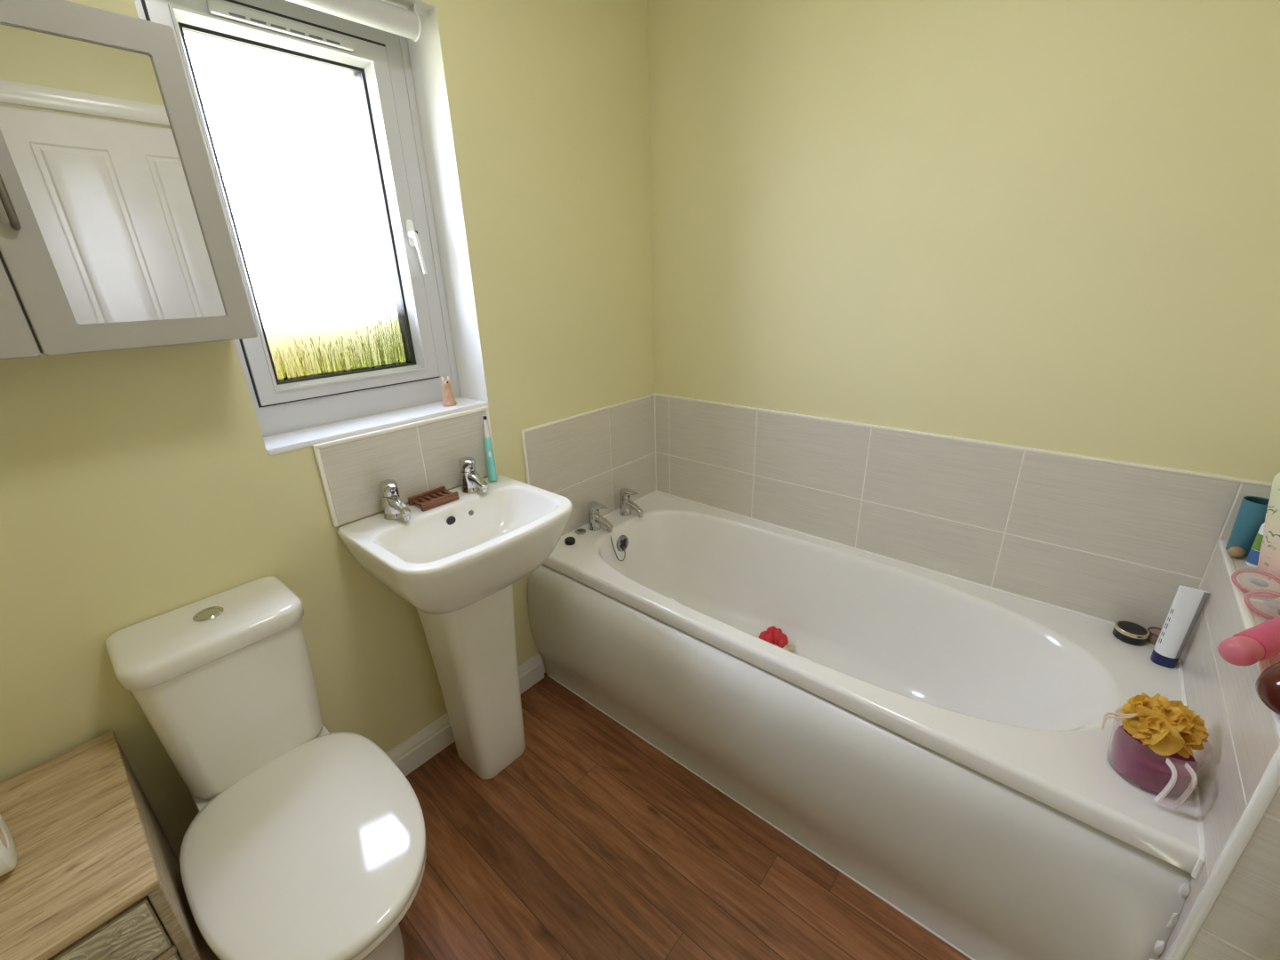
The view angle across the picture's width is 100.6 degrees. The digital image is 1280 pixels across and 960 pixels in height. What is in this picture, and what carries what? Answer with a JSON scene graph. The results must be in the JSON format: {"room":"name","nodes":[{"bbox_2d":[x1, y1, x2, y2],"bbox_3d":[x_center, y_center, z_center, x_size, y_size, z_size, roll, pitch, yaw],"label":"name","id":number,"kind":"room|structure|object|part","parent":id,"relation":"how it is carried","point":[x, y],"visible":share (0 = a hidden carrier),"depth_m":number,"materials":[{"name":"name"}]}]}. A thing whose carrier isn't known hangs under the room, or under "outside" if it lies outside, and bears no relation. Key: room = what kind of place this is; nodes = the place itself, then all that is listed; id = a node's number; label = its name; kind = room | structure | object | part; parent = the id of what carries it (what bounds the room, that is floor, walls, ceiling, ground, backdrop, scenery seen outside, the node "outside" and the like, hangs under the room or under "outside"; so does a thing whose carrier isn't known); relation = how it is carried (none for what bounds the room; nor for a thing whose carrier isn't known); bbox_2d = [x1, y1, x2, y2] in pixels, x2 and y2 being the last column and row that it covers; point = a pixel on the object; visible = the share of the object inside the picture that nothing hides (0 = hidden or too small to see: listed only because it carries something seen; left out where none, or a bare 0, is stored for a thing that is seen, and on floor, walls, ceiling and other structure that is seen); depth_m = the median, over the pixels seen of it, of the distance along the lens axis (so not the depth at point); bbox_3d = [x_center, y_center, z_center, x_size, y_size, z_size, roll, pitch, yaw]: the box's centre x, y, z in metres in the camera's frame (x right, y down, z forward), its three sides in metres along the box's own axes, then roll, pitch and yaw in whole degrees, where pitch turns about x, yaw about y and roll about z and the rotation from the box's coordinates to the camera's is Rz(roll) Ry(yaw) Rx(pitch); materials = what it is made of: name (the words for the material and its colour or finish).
{"room":"bathroom","nodes":[
{"label":"bathroom","id":0,"kind":"room"},
{"bbox_2d":[0,0,654,863],"bbox_3d":[-0.758,-0.256,1.396,0.200,2.380,2.470,16,27,38],"label":"wall","id":1,"kind":"structure","parent":0,"point":[139,484],"depth_m":1.35,"materials":[{"name":"yellow paint"}]},
{"bbox_2d":[0,0,257,359],"bbox_3d":[-0.964,-0.424,0.762,0.192,0.475,0.565,16,27,38],"label":"upper cabinet","id":2,"kind":"object","parent":1,"relation":"attached to","point":[115,235],"visible":1,"depth_m":0.81,"materials":[{"name":"grey paint"}]},
{"bbox_3d":[-0.886,-0.419,0.729,0.030,0.137,0.010,16,27,38],"label":"handle","id":3,"kind":"part","parent":2,"relation":"part of","materials":[{"name":"grey metal"}]},
{"bbox_3d":[-1.010,-0.370,0.625,0.018,0.475,0.281,16,27,38],"label":"door","id":4,"kind":"part","parent":2,"relation":"part of","materials":[{"name":"grey paint"}]},
{"bbox_2d":[134,0,461,437],"bbox_3d":[-0.791,-0.630,1.314,0.132,0.990,0.600,16,27,38],"label":"window","id":5,"kind":"structure","parent":1,"relation":"in","point":[306,372],"depth_m":1.36,"materials":[{"name":"white plastic"}]},
{"bbox_2d":[206,0,353,51],"bbox_3d":[-0.770,-0.985,1.156,0.018,0.023,0.279,16,27,38],"label":"vent","id":6,"kind":"object","parent":5,"relation":"attached to","point":[226,13],"depth_m":1.14,"materials":[{"name":"white plastic"}]},
{"bbox_2d":[285,0,420,41],"bbox_3d":[-0.717,-1.015,1.082,0.057,0.067,0.544,16,27,38],"label":"roller blind","id":7,"kind":"object","parent":5,"relation":"attached to","point":[379,14],"visible":1,"depth_m":1.19,"materials":[{"name":"white plastic"}]},
{"bbox_3d":[-0.613,-0.638,1.455,0.038,0.138,0.026,16,27,38],"label":"handle","id":8,"kind":"part","parent":5,"relation":"part of","materials":[{"name":"white plastic"}]},
{"bbox_2d":[263,397,488,455],"bbox_3d":[-0.703,-0.161,1.446,0.144,0.014,0.587,16,27,38],"label":"window sill","id":9,"kind":"structure","parent":1,"relation":"attached to","point":[308,437],"depth_m":1.38,"materials":[{"name":"white plastic"}]},
{"bbox_2d":[441,376,456,406],"bbox_3d":[-0.564,-0.262,1.559,0.036,0.086,0.041,16,27,38],"label":"figurine","id":10,"kind":"object","parent":9,"relation":"on","point":[448,396],"visible":1,"depth_m":1.55,"materials":[{"name":"beige ceramic"}]},
{"bbox_2d":[319,410,487,525],"bbox_3d":[-0.617,-0.048,1.474,0.009,0.204,0.469,16,27,38],"label":"tile backsplash","id":11,"kind":"structure","parent":1,"relation":"attached to","point":[424,458],"depth_m":1.43,"materials":[{"name":"beige tile"}]},
{"bbox_2d":[312,406,496,527],"bbox_3d":[-0.616,-0.053,1.470,0.012,0.215,0.488,16,27,38],"label":"trim","id":12,"kind":"structure","parent":1,"relation":"attached to","point":[316,447],"depth_m":1.34,"materials":[{"name":"white plastic"}]},
{"bbox_2d":[385,652,543,775],"bbox_3d":[-0.878,0.930,1.483,0.018,0.110,1.548,16,27,38],"label":"baseboard","id":13,"kind":"structure","parent":1,"relation":"attached to","point":[413,752],"depth_m":1.70,"materials":[{"name":"white wood"}]},
{"bbox_2d":[524,395,655,535],"bbox_3d":[-0.155,-0.054,2.045,0.009,0.428,0.675,16,27,38],"label":"tile backsplash","id":14,"kind":"structure","parent":1,"relation":"attached to","point":[583,460],"depth_m":2.02,"materials":[{"name":"beige tile"}]},
{"bbox_2d":[399,672,970,959],"bbox_3d":[0.027,1.064,1.219,1.775,0.001,2.270,16,27,38],"label":"floor","id":15,"kind":"structure","parent":0,"point":[594,843],"depth_m":1.37,"materials":[{"name":"brown wood"}]},
{"bbox_2d":[0,730,218,959],"bbox_3d":[-1.024,0.902,0.884,0.472,0.602,0.442,16,27,38],"label":"wooden cabinet","id":16,"kind":"object","parent":15,"relation":"on","point":[96,875],"visible":0.98,"depth_m":0.84,"materials":[{"name":"brown wood"}]},
{"bbox_2d":[0,814,17,876],"bbox_3d":[-1.012,0.562,0.781,0.105,0.105,0.102,16,27,38],"label":"toilet roll","id":17,"kind":"object","parent":16,"relation":"on","point":[8,853],"visible":1,"depth_m":0.82,"materials":[{"name":"white paper"}]},
{"bbox_3d":[-0.936,0.658,0.900,0.408,0.113,0.125,16,27,38],"label":"drawer","id":18,"kind":"part","parent":16,"relation":"part of","materials":[{"name":"brown wood"}]},
{"bbox_3d":[-0.772,0.704,0.768,0.029,0.033,0.033,16,27,38],"label":"knob","id":19,"kind":"part","parent":16,"relation":"part of","materials":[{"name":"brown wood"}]},
{"bbox_3d":[-0.932,0.780,0.947,0.408,0.120,0.125,16,27,38],"label":"drawer","id":20,"kind":"part","parent":16,"relation":"part of","materials":[{"name":"brown wood"}]},
{"bbox_2d":[104,576,426,959],"bbox_3d":[-0.697,0.705,1.090,0.670,0.802,0.368,16,27,38],"label":"toilet","id":21,"kind":"object","parent":15,"relation":"on","point":[305,841],"visible":1,"depth_m":1.04,"materials":[{"name":"white ceramic"}]},
{"bbox_3d":[-0.888,0.305,1.101,0.194,0.043,0.305,16,27,38],"label":"cistern lid","id":22,"kind":"part","parent":21,"relation":"part of","materials":[{"name":"white ceramic"}]},
{"bbox_3d":[-0.636,0.695,1.030,0.508,0.047,0.368,16,27,38],"label":"lid","id":23,"kind":"part","parent":21,"relation":"part of","materials":[{"name":"white plastic"}]},
{"bbox_3d":[-0.634,0.719,1.038,0.496,0.037,0.362,16,27,38],"label":"seat","id":24,"kind":"part","parent":21,"relation":"part of","materials":[{"name":"white plastic"}]},
{"bbox_2d":[336,474,573,779],"bbox_3d":[-0.444,0.493,1.543,0.412,0.858,0.496,16,27,38],"label":"basin","id":25,"kind":"object","parent":15,"relation":"on","point":[459,562],"visible":0.95,"depth_m":1.45,"materials":[{"name":"white ceramic"}]},
{"bbox_2d":[378,479,410,519],"bbox_3d":[-0.627,0.054,1.364,0.107,0.100,0.051,16,27,38],"label":"tap","id":26,"kind":"object","parent":25,"relation":"on","point":[394,508],"visible":1,"depth_m":1.35,"materials":[{"name":"silver metal"}]},
{"bbox_3d":[-0.642,0.021,1.364,0.063,0.036,0.044,16,27,38],"label":"lever","id":27,"kind":"part","parent":26,"relation":"part of","materials":[{"name":"silver metal"}]},
{"bbox_3d":[-0.615,0.069,1.359,0.078,0.052,0.029,16,27,38],"label":"spout","id":28,"kind":"part","parent":26,"relation":"part of","materials":[{"name":"silver metal"}]},
{"bbox_2d":[408,486,459,511],"bbox_3d":[-0.574,0.051,1.477,0.077,0.022,0.110,16,27,38],"label":"soap dish","id":29,"kind":"object","parent":25,"relation":"on","point":[449,497],"visible":1,"depth_m":1.47,"materials":[{"name":"brown wood"}]},
{"bbox_3d":[-0.600,0.044,1.498,0.009,0.022,0.110,16,27,38],"label":"rail","id":30,"kind":"part","parent":29,"relation":"part of","materials":[{"name":"brown wood"}]},
{"bbox_3d":[-0.548,0.058,1.456,0.009,0.022,0.110,16,27,38],"label":"rail","id":31,"kind":"part","parent":29,"relation":"part of","materials":[{"name":"brown wood"}]},
{"bbox_3d":[-0.453,0.195,1.428,0.412,0.218,0.496,16,27,38],"label":"basin bowl","id":32,"kind":"part","parent":25,"relation":"part of","materials":[{"name":"white ceramic"}]},
{"bbox_2d":[458,456,487,493],"bbox_3d":[-0.476,-0.011,1.522,0.107,0.100,0.051,16,27,38],"label":"tap","id":33,"kind":"object","parent":25,"relation":"on","point":[472,482],"visible":1,"depth_m":1.51,"materials":[{"name":"silver metal"}]},
{"bbox_3d":[-0.491,-0.044,1.522,0.063,0.036,0.044,16,27,38],"label":"lever","id":34,"kind":"part","parent":33,"relation":"part of","materials":[{"name":"silver metal"}]},
{"bbox_3d":[-0.465,0.003,1.517,0.078,0.052,0.029,16,27,38],"label":"spout","id":35,"kind":"part","parent":33,"relation":"part of","materials":[{"name":"silver metal"}]},
{"bbox_2d":[482,415,497,480],"bbox_3d":[-0.455,-0.093,1.594,0.028,0.198,0.046,-10,22,-20],"label":"toothbrush","id":36,"kind":"object","parent":25,"relation":"on","point":[492,473],"visible":1,"depth_m":1.59,"materials":[{"name":"teal plastic"}]},
{"bbox_3d":[-0.452,-0.062,1.605,0.028,0.134,0.043,-4,21,-6],"label":"brush handle","id":37,"kind":"part","parent":36,"relation":"part of","materials":[{"name":"teal plastic"}]},
{"bbox_2d":[528,491,1199,959],"bbox_3d":[0.478,0.583,1.684,1.686,0.537,0.747,16,27,38],"label":"bathtub","id":38,"kind":"object","parent":15,"relation":"on","point":[938,741],"visible":0.93,"depth_m":1.33,"materials":[{"name":"white plastic"}]},
{"bbox_2d":[564,536,575,544],"bbox_3d":[-0.253,0.219,1.919,0.038,0.019,0.038,16,27,38],"label":"stopper","id":39,"kind":"object","parent":38,"relation":"on","point":[569,540],"visible":1,"depth_m":1.91,"materials":[{"name":"black rubber"}]},
{"bbox_2d":[575,528,585,534],"bbox_3d":[-0.224,0.192,1.997,0.042,0.012,0.042,16,27,38],"label":"plug","id":40,"kind":"object","parent":38,"relation":"on","point":[578,531],"visible":1,"depth_m":1.99,"materials":[{"name":"silver metal"}]},
{"bbox_2d":[588,501,613,532],"bbox_3d":[-0.149,0.140,1.993,0.114,0.108,0.049,15,26,36],"label":"tap","id":41,"kind":"object","parent":38,"relation":"on","point":[595,519],"visible":1,"depth_m":1.99,"materials":[{"name":"silver metal"}]},
{"bbox_3d":[-0.155,0.106,1.985,0.093,0.039,0.042,15,26,36],"label":"lever","id":42,"kind":"part","parent":41,"relation":"part of","materials":[{"name":"silver metal"}]},
{"bbox_3d":[-0.137,0.160,1.991,0.086,0.056,0.029,15,26,36],"label":"spout","id":43,"kind":"part","parent":41,"relation":"part of","materials":[{"name":"silver metal"}]},
{"bbox_3d":[-0.089,0.251,2.021,0.068,0.128,0.045,-4,21,-5],"label":"plug chain","id":44,"kind":"part","parent":38,"relation":"part of","materials":[{"name":"grey metal"}]},
{"bbox_2d":[620,538,626,548],"bbox_3d":[-0.063,0.245,2.047,0.008,0.038,0.038,16,27,38],"label":"grille","id":45,"kind":"object","parent":38,"relation":"attached to","point":[623,541],"depth_m":2.05,"materials":[{"name":"black metal"}]},
{"bbox_2d":[619,488,643,517],"bbox_3d":[-0.035,0.092,2.110,0.114,0.108,0.049,15,26,36],"label":"tap","id":46,"kind":"object","parent":38,"relation":"on","point":[626,504],"visible":1,"depth_m":2.10,"materials":[{"name":"silver metal"}]},
{"bbox_3d":[-0.041,0.058,2.102,0.093,0.039,0.042,15,26,36],"label":"lever","id":47,"kind":"part","parent":46,"relation":"part of","materials":[{"name":"silver metal"}]},
{"bbox_3d":[-0.023,0.111,2.108,0.086,0.056,0.029,15,26,36],"label":"spout","id":48,"kind":"part","parent":46,"relation":"part of","materials":[{"name":"silver metal"}]},
{"bbox_2d":[759,625,793,651],"bbox_3d":[0.498,0.578,1.922,0.129,0.060,0.089,16,27,38],"label":"toy","id":49,"kind":"object","parent":38,"relation":"in","point":[774,636],"visible":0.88,"depth_m":1.91,"materials":[{"name":"red plastic"}]},
{"bbox_2d":[1112,620,1150,645],"bbox_3d":[1.245,0.388,1.348,0.066,0.032,0.066,16,27,38],"label":"jar","id":50,"kind":"object","parent":38,"relation":"on","point":[1128,632],"visible":1,"depth_m":1.33,"materials":[{"name":"black plastic"}]},
{"bbox_2d":[1146,626,1161,645],"bbox_3d":[1.298,0.394,1.333,0.043,0.029,0.043,16,27,38],"label":"pot","id":51,"kind":"object","parent":38,"relation":"on","point":[1155,632],"visible":0.47,"depth_m":1.33,"materials":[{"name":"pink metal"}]},
{"bbox_2d":[1107,719,1204,808],"bbox_3d":[0.935,0.507,0.968,0.131,0.100,0.163,16,27,38],"label":"bucket","id":52,"kind":"object","parent":38,"relation":"on","point":[1165,775],"visible":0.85,"depth_m":0.95,"materials":[{"name":"purple plastic"}]},
{"bbox_2d":[1100,692,1208,758],"bbox_3d":[0.936,0.434,0.965,0.139,0.087,0.119,16,27,38],"label":"sponge","id":53,"kind":"object","parent":52,"relation":"on","point":[1168,728],"visible":1,"depth_m":0.94,"materials":[{"name":"yellow fabric"}]},
{"bbox_3d":[0.884,0.440,0.975,0.062,0.044,0.016,2,21,10],"label":"hanging cord","id":54,"kind":"part","parent":53,"relation":"part of","materials":[{"name":"white fabric"}]},
{"bbox_3d":[0.914,0.525,0.909,0.028,0.088,0.035,7,23,22],"label":"jug handle","id":55,"kind":"part","parent":52,"relation":"part of","materials":[{"name":"white plastic"}]},
{"bbox_2d":[1150,585,1210,668],"bbox_3d":[1.244,0.340,1.230,0.044,0.206,0.044,-4,21,-5],"label":"tube","id":56,"kind":"object","parent":38,"relation":"on","point":[1188,603],"visible":1,"depth_m":1.22,"materials":[{"name":"white plastic"}]},
{"bbox_2d":[647,0,1279,775],"bbox_3d":[0.799,-0.379,1.595,1.875,2.380,0.100,16,27,38],"label":"wall","id":57,"kind":"structure","parent":0,"point":[1050,225],"depth_m":1.35,"materials":[{"name":"yellow paint"}]},
{"bbox_2d":[560,490,1206,879],"bbox_3d":[0.488,0.346,1.607,1.683,0.048,0.696,16,27,38],"label":"trim","id":58,"kind":"structure","parent":57,"relation":"attached to","point":[1197,868],"depth_m":1.48,"materials":[{"name":"white plastic"}]},
{"bbox_2d":[520,392,1271,490],"bbox_3d":[0.516,0.130,1.502,1.775,0.436,0.693,16,27,38],"label":"trim","id":59,"kind":"structure","parent":57,"relation":"attached to","point":[1132,464],"depth_m":1.58,"materials":[{"name":"white plastic"}]},
{"bbox_2d":[655,395,1271,629],"bbox_3d":[0.742,0.035,1.742,1.766,0.428,0.009,16,27,38],"label":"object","id":60,"kind":"structure","parent":57,"relation":"attached to","point":[1112,542],"depth_m":1.55,"materials":[{"name":"beige tile"}]},
{"bbox_2d":[1163,539,1279,959],"bbox_3d":[1.145,0.638,1.087,0.093,0.827,0.738,16,27,38],"label":"trim","id":61,"kind":"structure","parent":57,"relation":"attached to","point":[1268,784],"depth_m":0.80,"materials":[{"name":"white plastic"}]},
{"bbox_2d":[1122,541,1279,959],"bbox_3d":[1.150,0.638,1.091,0.090,0.825,0.745,16,27,38],"label":"wall ledge","id":62,"kind":"object","parent":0,"point":[1243,923],"visible":0.54,"depth_m":0.85,"materials":[{"name":"beige tile"}]},
{"bbox_2d":[1228,545,1245,558],"bbox_3d":[1.287,0.155,1.145,0.025,0.025,0.025,16,27,38],"label":"ball","id":63,"kind":"object","parent":62,"relation":"on","point":[1235,551],"visible":1,"depth_m":1.14,"materials":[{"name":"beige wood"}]},
{"bbox_2d":[1225,496,1269,557],"bbox_3d":[1.321,0.102,1.149,0.054,0.124,0.054,16,27,38],"label":"tumbler","id":64,"kind":"object","parent":62,"relation":"on","point":[1251,516],"visible":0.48,"depth_m":1.14,"materials":[{"name":"teal plastic"}]},
{"bbox_2d":[1245,522,1264,567],"bbox_3d":[1.299,0.133,1.103,0.033,0.100,0.033,16,27,38],"label":"toothpaste tube","id":65,"kind":"object","parent":62,"relation":"on","point":[1252,557],"visible":0.34,"depth_m":1.11,"materials":[{"name":"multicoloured plastic"}]},
{"bbox_2d":[1255,661,1279,715],"bbox_3d":[0.946,0.289,0.747,0.151,0.078,0.079,-9,22,-18],"label":"bottle","id":66,"kind":"object","parent":62,"relation":"on","point":[1268,684],"visible":1,"depth_m":0.74,"materials":[{"name":"red plastic"}]},
{"bbox_2d":[1256,472,1279,584],"bbox_3d":[1.270,0.087,1.036,0.029,0.235,0.102,-1,21,2],"label":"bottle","id":67,"kind":"object","parent":62,"relation":"on","point":[1268,562],"visible":0.94,"depth_m":1.06,"materials":[{"name":"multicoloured plastic"}]},
{"bbox_3d":[1.099,0.265,0.903,0.075,0.003,0.340,16,27,38],"label":"wrapper","id":68,"kind":"object","parent":62,"relation":"on","visible":0},
{"bbox_2d":[1217,615,1279,666],"bbox_3d":[1.016,0.256,0.858,0.202,0.045,0.045,-9,22,-19],"label":"bottle","id":69,"kind":"object","parent":68,"relation":"on","point":[1260,642],"visible":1,"depth_m":0.83,"materials":[{"name":"pink plastic"}]},
{"bbox_2d":[1231,568,1279,619],"bbox_3d":[1.152,0.210,0.978,0.067,0.047,0.144,13,25,33],"label":"goggles","id":70,"kind":"object","parent":68,"relation":"on","point":[1259,593],"visible":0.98,"depth_m":0.99,"materials":[{"name":"pink plastic"}]}
]}

